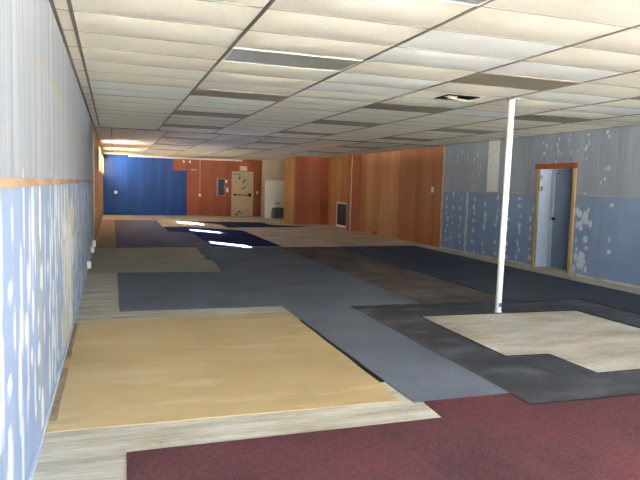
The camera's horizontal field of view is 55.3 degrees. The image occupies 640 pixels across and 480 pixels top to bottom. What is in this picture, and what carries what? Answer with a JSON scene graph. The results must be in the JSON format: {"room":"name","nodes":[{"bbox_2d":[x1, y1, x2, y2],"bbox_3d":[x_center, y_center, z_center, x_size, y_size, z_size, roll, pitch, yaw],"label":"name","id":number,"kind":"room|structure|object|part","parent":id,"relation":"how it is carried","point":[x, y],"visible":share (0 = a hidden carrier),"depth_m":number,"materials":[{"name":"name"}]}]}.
{"room":"empty commercial space","nodes":[
{"label":"empty commercial space","id":0,"kind":"room"},
{"bbox_2d":[0,0,102,479],"bbox_3d":[-4.738,-1.032,12.491,0.163,3.192,29.980,0,5,-19],"label":"wall","id":1,"kind":"structure","parent":0,"point":[46,126],"depth_m":3.30,"materials":[{"name":"blue paint"}]},
{"bbox_2d":[0,177,93,188],"bbox_3d":[-2.333,-0.543,5.677,0.014,0.040,15.500,0,5,-19],"label":"trim","id":2,"kind":"structure","parent":1,"relation":"attached to","point":[5,182],"depth_m":2.99,"materials":[{"name":"brown wood"}]},
{"bbox_2d":[28,285,83,479],"bbox_3d":[-1.591,1.126,3.493,0.012,0.045,10.600,0,5,-19],"label":"baseboard","id":3,"kind":"structure","parent":1,"relation":"attached to","point":[36,456],"depth_m":3.94,"materials":[{"name":"white wood"}]},
{"bbox_2d":[87,261,90,268],"bbox_3d":[-3.709,0.397,9.808,0.064,0.110,0.110,0,5,-19],"label":"outlet box","id":4,"kind":"object","parent":1,"relation":"attached to","point":[88,262],"visible":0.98,"depth_m":9.76,"materials":[{"name":"beige plastic"}]},
{"bbox_2d":[98,146,99,171],"bbox_3d":[-6.567,-2.378,18.008,0.130,0.720,0.860,0,5,-19],"label":"window","id":5,"kind":"structure","parent":1,"relation":"in","point":[98,146],"depth_m":17.66,"materials":[{"name":"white glass"}]},
{"bbox_2d":[93,126,444,249],"bbox_3d":[-0.829,-1.111,14.427,8.491,2.646,0.050,0,5,-19],"label":"trim","id":6,"kind":"structure","parent":1,"relation":"attached to","point":[93,126],"depth_m":15.74,"materials":[{"name":"brown wood"}]},
{"bbox_2d":[103,154,264,216],"bbox_3d":[-5.461,-2.555,28.028,8.790,2.896,0.260,0,5,-19],"label":"wall","id":7,"kind":"structure","parent":0,"point":[144,185],"depth_m":27.55,"materials":[{"name":"blue painted panel"},{"name":"reddish brown wood"},{"name":"beige painted door"}]},
{"bbox_2d":[216,178,224,195],"bbox_3d":[-4.586,-2.439,28.236,0.380,0.800,0.100,0,5,-19],"label":"electrical panel","id":8,"kind":"object","parent":7,"relation":"attached to","point":[220,182],"visible":1,"depth_m":28.20,"materials":[{"name":"metal"}]},
{"bbox_3d":[-4.556,-2.436,28.210,0.300,0.740,0.010,0,5,-19],"label":"panel door","id":9,"kind":"part","parent":8,"relation":"part of","materials":[{"name":"grey metal"}]},
{"bbox_2d":[231,171,253,216],"bbox_3d":[-3.619,-2.146,28.531,1.020,2.100,0.215,0,5,-19],"label":"door","id":10,"kind":"structure","parent":7,"relation":"in","point":[242,182],"depth_m":28.58,"materials":[{"name":"beige wood"}]},
{"bbox_2d":[240,166,246,170],"bbox_3d":[-3.573,-3.338,28.517,0.340,0.200,0.055,0,5,-19],"label":"exit sign","id":11,"kind":"object","parent":7,"relation":"attached to","point":[242,168],"visible":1,"depth_m":28.50,"materials":[{"name":"red plastic"}]},
{"bbox_2d":[261,159,284,217],"bbox_3d":[-1.817,-2.310,27.858,1.720,2.646,0.160,0,5,-19],"label":"wall","id":12,"kind":"structure","parent":0,"point":[273,171],"depth_m":27.67,"materials":[{"name":"beige paint"}]},
{"bbox_2d":[268,201,273,209],"bbox_3d":[-2.208,-1.566,27.642,0.240,0.420,0.170,0,5,-19],"label":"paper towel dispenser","id":13,"kind":"object","parent":12,"relation":"attached to","point":[270,203],"visible":0.77,"depth_m":27.56,"materials":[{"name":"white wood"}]},
{"bbox_2d":[283,156,328,224],"bbox_3d":[-0.491,-1.994,24.669,1.540,2.646,1.600,0,5,-19],"label":"wall","id":14,"kind":"structure","parent":0,"point":[306,179],"depth_m":23.93,"materials":[{"name":"brown wood"}]},
{"bbox_2d":[33,215,639,479],"bbox_3d":[-0.399,0.309,14.095,9.490,0.100,30.380,0,5,-19],"label":"floor","id":15,"kind":"structure","parent":0,"point":[597,344],"depth_m":6.37,"materials":[{"name":"brown wood"}]},
{"bbox_2d":[115,220,212,247],"bbox_3d":[-5.176,-0.299,18.870,2.203,0.008,10.363,0,5,-19],"label":"carpet","id":16,"kind":"object","parent":15,"relation":"on","point":[128,233],"visible":0.99,"depth_m":16.51,"materials":[{"name":"grey carpet"}]},
{"bbox_2d":[45,314,397,432],"bbox_3d":[-0.983,1.001,5.364,2.354,0.004,3.003,0,5,-19],"label":"sheet","id":17,"kind":"object","parent":15,"relation":"on","point":[145,371],"visible":0.99,"depth_m":4.82,"materials":[{"name":"beige wood"}]},
{"bbox_2d":[164,227,279,246],"bbox_3d":[-3.086,-0.145,17.790,2.407,0.008,6.646,0,5,-19],"label":"carpet","id":18,"kind":"object","parent":15,"relation":"on","point":[214,237],"visible":0.98,"depth_m":17.12,"materials":[{"name":"carpet"}]},
{"bbox_2d":[193,221,305,226],"bbox_3d":[-2.642,-0.602,23.177,3.561,0.008,3.155,-1,6,-28],"label":"carpet","id":19,"kind":"object","parent":15,"relation":"on","point":[226,224],"visible":0.98,"depth_m":22.77,"materials":[{"name":"carpet"}]},
{"bbox_2d":[271,202,283,218],"bbox_3d":[-1.835,-1.332,27.538,0.600,0.754,0.630,0,5,-19],"label":"utility sink","id":20,"kind":"object","parent":15,"relation":"on","point":[276,212],"visible":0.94,"depth_m":27.25,"materials":[{"name":"metal"}]},
{"bbox_2d":[271,207,283,217],"bbox_3d":[-1.833,-1.224,27.533,0.600,0.460,0.600,0,5,-19],"label":"basin","id":21,"kind":"object","parent":20,"relation":"in","point":[276,212],"depth_m":27.25,"materials":[{"name":"grey metal"}]},
{"bbox_2d":[117,247,509,402],"bbox_3d":[-1.085,0.657,9.254,3.765,0.008,10.574,0,5,-19],"label":"carpet","id":22,"kind":"object","parent":15,"relation":"on","point":[322,296],"visible":1,"depth_m":7.83,"materials":[{"name":"grey carpet"}]},
{"bbox_2d":[300,320,383,381],"bbox_3d":[0.128,0.995,5.762,0.043,0.012,2.205,0,5,-19],"label":"strip","id":23,"kind":"object","parent":15,"relation":"on","point":[355,361],"visible":1,"depth_m":5.38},
{"bbox_2d":[127,393,639,479],"bbox_3d":[3.359,1.373,2.504,7.839,0.008,5.128,0,5,-19],"label":"carpet","id":24,"kind":"object","parent":15,"relation":"on","point":[503,436],"visible":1,"depth_m":3.50,"materials":[{"name":"red carpet"}]},
{"bbox_2d":[281,247,506,302],"bbox_3d":[0.836,0.503,11.671,1.432,0.006,7.260,0,5,-19],"label":"carpet","id":25,"kind":"object","parent":15,"relation":"on","point":[418,287],"visible":0.97,"depth_m":10.27,"materials":[{"name":"carpet"}]},
{"bbox_2d":[335,246,639,313],"bbox_3d":[3.059,0.632,10.888,2.354,0.011,10.494,0,5,-19],"label":"carpet","id":26,"kind":"object","parent":15,"relation":"on","point":[519,285],"visible":0.98,"depth_m":10.54,"materials":[{"name":"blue carpet"}]},
{"bbox_2d":[351,300,639,404],"bbox_3d":[3.311,0.998,6.795,5.086,0.008,3.618,0,5,-19],"label":"rubber mat","id":27,"kind":"object","parent":15,"relation":"on","point":[533,385],"visible":0.99,"depth_m":5.65,"materials":[{"name":"grey rubber"}]},
{"bbox_2d":[494,98,517,312],"bbox_3d":[2.285,-0.424,7.558,0.139,2.633,0.291,5,6,34],"label":"support pole","id":28,"kind":"object","parent":27,"relation":"on","point":[498,303],"visible":1,"depth_m":7.52,"materials":[{"name":"white metal"}]},
{"bbox_2d":[513,355,594,375],"bbox_3d":[2.017,1.087,5.291,0.380,0.004,0.587,0,5,-19],"label":"rubber mat","id":29,"kind":"object","parent":27,"relation":"on","point":[548,363],"visible":1,"depth_m":5.27,"materials":[{"name":"rubber"}]},
{"bbox_2d":[49,0,639,160],"bbox_3d":[-0.603,-2.455,13.758,8.490,0.200,29.980,0,5,-19],"label":"ceiling","id":30,"kind":"structure","parent":0,"point":[411,52],"depth_m":5.92,"materials":[{"name":"beige tile"}]},
{"bbox_2d":[149,149,183,150],"bbox_3d":[-5.444,-3.258,21.650,1.190,0.119,0.594,0,5,-19],"label":"ceiling light","id":31,"kind":"object","parent":30,"relation":"attached to","point":[149,149],"visible":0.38,"depth_m":21.71,"materials":[{"name":"beige plastic"}]},
{"bbox_2d":[154,143,195,146],"bbox_3d":[-4.467,-2.979,18.774,1.190,0.119,0.594,0,5,-19],"label":"ceiling light","id":32,"kind":"object","parent":30,"relation":"attached to","point":[155,143],"visible":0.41,"depth_m":18.77,"materials":[{"name":"grey plastic"}]},
{"bbox_2d":[155,144,194,145],"bbox_3d":[-4.469,-2.925,18.779,1.162,0.004,0.566,0,5,-19],"label":"diffuser","id":33,"kind":"object","parent":32,"relation":"attached to","point":[155,144],"depth_m":18.78,"materials":[{"name":"white plastic"}]},
{"bbox_2d":[162,136,209,139],"bbox_3d":[-3.490,-2.700,15.898,1.190,0.119,0.594,0,5,-19],"label":"ceiling light","id":34,"kind":"object","parent":30,"relation":"attached to","point":[163,136],"visible":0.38,"depth_m":15.90,"materials":[{"name":"grey plastic"}]},
{"bbox_2d":[162,124,223,129],"bbox_3d":[-2.611,-2.382,12.538,1.190,0.119,0.594,0,5,-19],"label":"ceiling light","id":35,"kind":"object","parent":30,"relation":"attached to","point":[164,125],"visible":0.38,"depth_m":12.55,"materials":[{"name":"grey plastic"}]},
{"bbox_2d":[173,110,248,118],"bbox_3d":[-1.830,-2.159,10.237,1.190,0.119,0.594,0,5,-19],"label":"ceiling light","id":36,"kind":"object","parent":30,"relation":"attached to","point":[177,112],"visible":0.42,"depth_m":10.23,"materials":[{"name":"grey plastic"}]},
{"bbox_2d":[191,89,288,101],"bbox_3d":[-1.048,-1.936,7.937,1.190,0.119,0.594,0,5,-19],"label":"ceiling light","id":37,"kind":"object","parent":30,"relation":"attached to","point":[197,92],"visible":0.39,"depth_m":7.93,"materials":[{"name":"grey plastic"}]},
{"bbox_2d":[234,147,271,149],"bbox_3d":[-2.157,-2.981,19.559,1.190,0.119,0.594,0,5,-19],"label":"ceiling light","id":38,"kind":"object","parent":30,"relation":"attached to","point":[236,147],"visible":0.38,"depth_m":19.61,"materials":[{"name":"grey plastic"}]},
{"bbox_2d":[236,148,270,149],"bbox_3d":[-2.158,-2.927,19.563,1.162,0.004,0.566,0,5,-19],"label":"diffuser","id":39,"kind":"object","parent":38,"relation":"attached to","point":[236,148],"depth_m":19.61,"materials":[{"name":"grey plastic"}]},
{"bbox_2d":[254,141,298,144],"bbox_3d":[-1.180,-2.702,16.683,1.190,0.119,0.594,0,5,-19],"label":"ceiling light","id":40,"kind":"object","parent":30,"relation":"attached to","point":[258,141],"visible":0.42,"depth_m":16.65,"materials":[{"name":"grey plastic"}]},
{"bbox_2d":[255,142,295,144],"bbox_3d":[-1.181,-2.648,16.688,1.162,0.004,0.566,0,5,-19],"label":"diffuser","id":41,"kind":"object","parent":40,"relation":"attached to","point":[255,142],"depth_m":16.68,"materials":[{"name":"grey plastic"}]},
{"bbox_2d":[221,47,362,71],"bbox_3d":[-0.267,-1.713,5.636,1.190,0.119,0.594,0,5,-19],"label":"ceiling light","id":42,"kind":"object","parent":30,"relation":"attached to","point":[239,55],"visible":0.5,"depth_m":5.62,"materials":[{"name":"beige plastic"}]},
{"bbox_2d":[278,131,333,135],"bbox_3d":[-0.301,-2.384,13.323,1.190,0.119,0.594,0,5,-19],"label":"ceiling light","id":43,"kind":"object","parent":30,"relation":"attached to","point":[285,132],"visible":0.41,"depth_m":13.31,"materials":[{"name":"grey plastic"}]},
{"bbox_2d":[307,151,342,152],"bbox_3d":[0.154,-2.983,20.343,1.190,0.119,0.594,0,5,-19],"label":"ceiling light","id":44,"kind":"object","parent":30,"relation":"attached to","point":[307,151],"visible":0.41,"depth_m":20.29,"materials":[{"name":"grey plastic"}]},
{"bbox_2d":[312,120,381,126],"bbox_3d":[0.481,-2.161,11.022,1.190,0.119,0.594,0,5,-19],"label":"ceiling light","id":45,"kind":"object","parent":30,"relation":"attached to","point":[319,121],"visible":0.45,"depth_m":11.02,"materials":[{"name":"grey plastic"}]},
{"bbox_2d":[340,146,378,148],"bbox_3d":[1.131,-2.704,17.468,1.190,0.119,0.594,0,5,-19],"label":"ceiling light","id":46,"kind":"object","parent":30,"relation":"attached to","point":[340,146],"visible":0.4,"depth_m":17.47,"materials":[{"name":"grey plastic"}]},
{"bbox_2d":[380,137,432,140],"bbox_3d":[2.010,-2.386,14.107,1.190,0.119,0.594,0,5,-19],"label":"ceiling light","id":47,"kind":"object","parent":30,"relation":"attached to","point":[389,138],"visible":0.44,"depth_m":14.08,"materials":[{"name":"grey plastic"}]},
{"bbox_2d":[363,103,453,112],"bbox_3d":[1.262,-1.938,8.722,1.190,0.119,0.594,0,5,-19],"label":"ceiling light","id":48,"kind":"object","parent":30,"relation":"attached to","point":[383,106],"visible":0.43,"depth_m":8.72,"materials":[{"name":"grey plastic"}]},
{"bbox_2d":[434,94,479,101],"bbox_3d":[1.708,-1.789,7.604,0.464,0.165,0.350,0,5,-19],"label":"ceiling vent","id":49,"kind":"object","parent":30,"relation":"in","point":[448,96],"visible":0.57,"depth_m":7.59,"materials":[{"name":"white metal"}]},
{"bbox_2d":[435,0,489,5],"bbox_3d":[0.515,-1.490,3.336,1.190,0.119,0.594,0,5,-19],"label":"ceiling light","id":50,"kind":"object","parent":30,"relation":"attached to","point":[464,2],"visible":1,"depth_m":3.73,"materials":[{"name":"beige plastic"}]},
{"bbox_2d":[444,0,485,4],"bbox_3d":[0.513,-1.436,3.340,1.162,0.004,0.566,0,5,-19],"label":"diffuser","id":51,"kind":"object","parent":50,"relation":"attached to","point":[465,2],"depth_m":3.73,"materials":[{"name":"white plastic"}]},
{"bbox_2d":[430,128,497,133],"bbox_3d":[2.791,-2.163,11.807,1.190,0.119,0.594,0,5,-19],"label":"ceiling light","id":52,"kind":"object","parent":30,"relation":"attached to","point":[443,129],"visible":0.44,"depth_m":11.81,"materials":[{"name":"grey plastic"}]},
{"bbox_2d":[451,73,579,90],"bbox_3d":[2.044,-1.715,6.421,1.190,0.119,0.594,0,5,-19],"label":"ceiling light","id":53,"kind":"object","parent":30,"relation":"attached to","point":[485,79],"visible":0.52,"depth_m":6.40,"materials":[{"name":"white dull grey-brown translucent plastic diffuser"}]},
{"bbox_2d":[506,115,592,122],"bbox_3d":[3.573,-1.940,9.506,1.190,0.119,0.594,0,5,-19],"label":"ceiling light","id":54,"kind":"object","parent":30,"relation":"attached to","point":[526,117],"visible":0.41,"depth_m":9.50,"materials":[{"name":"grey plastic"}]},
{"bbox_2d":[346,154,360,230],"bbox_3d":[1.165,-1.645,21.209,0.350,2.646,0.350,0,5,-19],"label":"wall","id":55,"kind":"structure","parent":0,"point":[353,195],"depth_m":21.07,"materials":[{"name":"brown wood"}]},
{"bbox_2d":[350,154,352,216],"bbox_3d":[1.069,-1.622,20.977,0.034,2.617,0.022,0,5,-19],"label":"cable","id":56,"kind":"object","parent":55,"relation":"attached to","point":[352,154],"visible":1,"depth_m":20.93,"materials":[{"name":"beige plastic"}]},
{"bbox_2d":[327,125,639,285],"bbox_3d":[4.502,-0.920,12.735,0.522,2.928,24.500,0,5,-19],"label":"wall","id":57,"kind":"structure","parent":0,"point":[397,201],"depth_m":13.09,"materials":[{"name":"brown wood"}]},
{"bbox_2d":[336,202,346,227],"bbox_3d":[0.809,-0.948,22.757,0.030,0.930,1.130,0,5,-19],"label":"air vent","id":58,"kind":"object","parent":57,"relation":"in","point":[341,207],"visible":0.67,"depth_m":22.81,"materials":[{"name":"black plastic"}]},
{"bbox_2d":[440,246,639,288],"bbox_3d":[5.632,0.896,8.576,0.020,0.035,15.600,0,5,-19],"label":"baseboard","id":59,"kind":"structure","parent":57,"relation":"attached to","point":[585,276],"depth_m":11.30,"materials":[{"name":"brown wood"}]},
{"bbox_2d":[448,191,639,197],"bbox_3d":[5.678,-0.554,8.451,0.012,0.014,15.600,0,5,-19],"label":"trim","id":60,"kind":"structure","parent":57,"relation":"attached to","point":[448,191],"depth_m":12.54,"materials":[{"name":"wood"}]},
{"bbox_2d":[531,163,578,273],"bbox_3d":[4.525,-0.442,11.845,0.052,2.070,1.180,0,5,-19],"label":"trim","id":61,"kind":"structure","parent":57,"relation":"attached to","point":[574,166],"depth_m":11.48,"materials":[{"name":"brown wood"}]},
{"bbox_2d":[546,170,572,268],"bbox_3d":[4.807,-0.393,11.956,0.147,1.970,0.958,0,5,-19],"label":"door","id":62,"kind":"structure","parent":57,"relation":"in","point":[561,183],"depth_m":12.15,"materials":[{"name":"blue paint"}]}
]}

